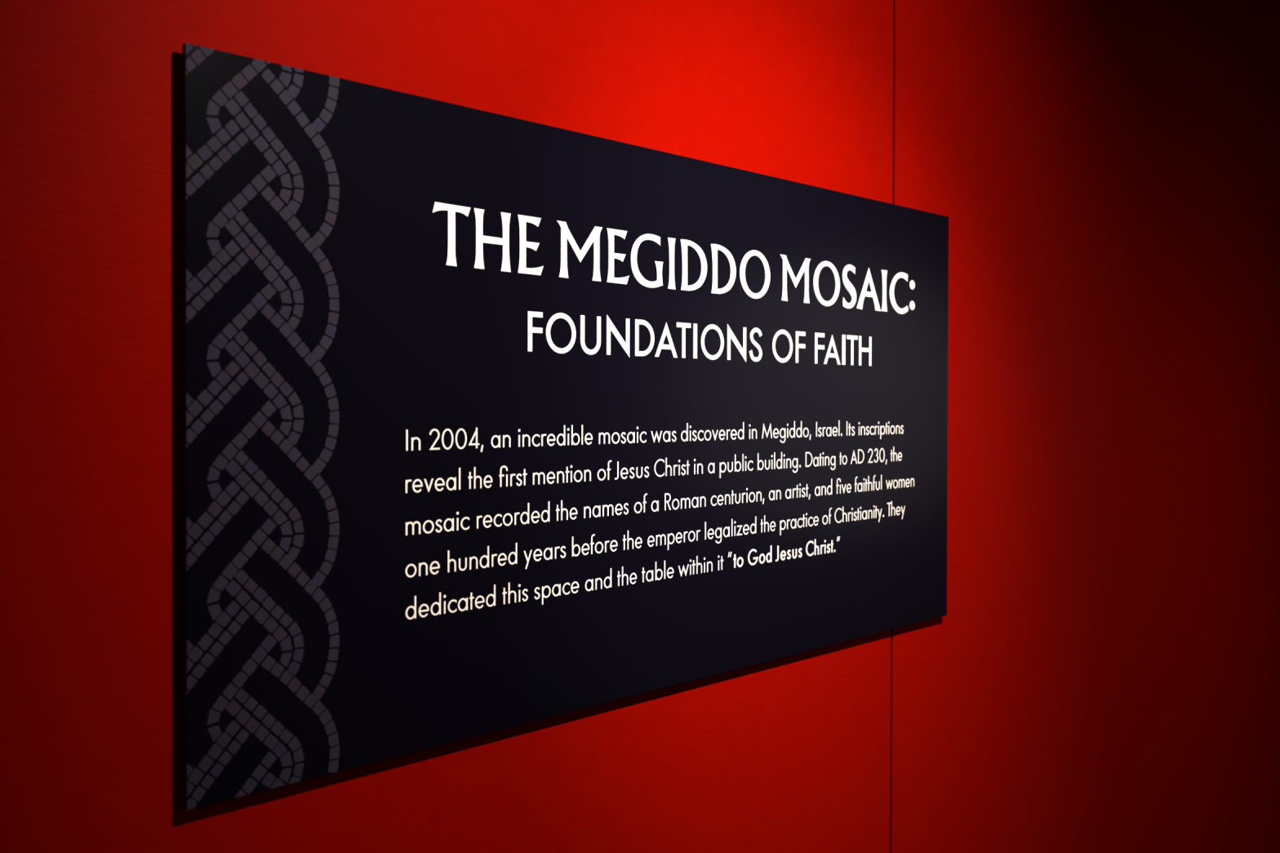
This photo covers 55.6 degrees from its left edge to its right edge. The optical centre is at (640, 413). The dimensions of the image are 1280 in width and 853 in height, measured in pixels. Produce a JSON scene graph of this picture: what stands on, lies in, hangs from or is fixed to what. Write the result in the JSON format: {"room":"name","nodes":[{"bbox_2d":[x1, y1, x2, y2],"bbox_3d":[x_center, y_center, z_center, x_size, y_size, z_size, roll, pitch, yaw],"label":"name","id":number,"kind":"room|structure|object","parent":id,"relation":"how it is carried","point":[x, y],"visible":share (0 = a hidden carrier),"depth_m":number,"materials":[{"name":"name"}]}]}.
{"room":"museum exhibition gallery","nodes":[
{"label":"museum exhibition gallery","id":0,"kind":"room"},
{"bbox_2d":[0,0,1279,852],"bbox_3d":[0.435,-0.145,2.192,0.023,3.268,7.220,1,1,43],"label":"wall","id":1,"kind":"structure","parent":0,"point":[790,753],"depth_m":2.12,"materials":[{"name":"red paint"}]},
{"bbox_2d":[182,42,948,810],"bbox_3d":[0.062,0.010,1.762,0.019,0.760,1.520,1,1,43],"label":"sign","id":2,"kind":"object","parent":1,"relation":"attached to","point":[492,422],"visible":1,"depth_m":1.51,"materials":[{"name":"black"}]},
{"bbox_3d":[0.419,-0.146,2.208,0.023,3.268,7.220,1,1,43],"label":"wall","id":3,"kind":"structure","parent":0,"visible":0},
{"bbox_2d":[889,0,894,852],"bbox_3d":[0.451,-0.146,2.210,0.021,3.268,0.007,1,1,43],"label":"seam","id":4,"kind":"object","parent":3,"relation":"attached to","point":[894,0],"depth_m":2.21,"materials":[{"name":"red paint"}]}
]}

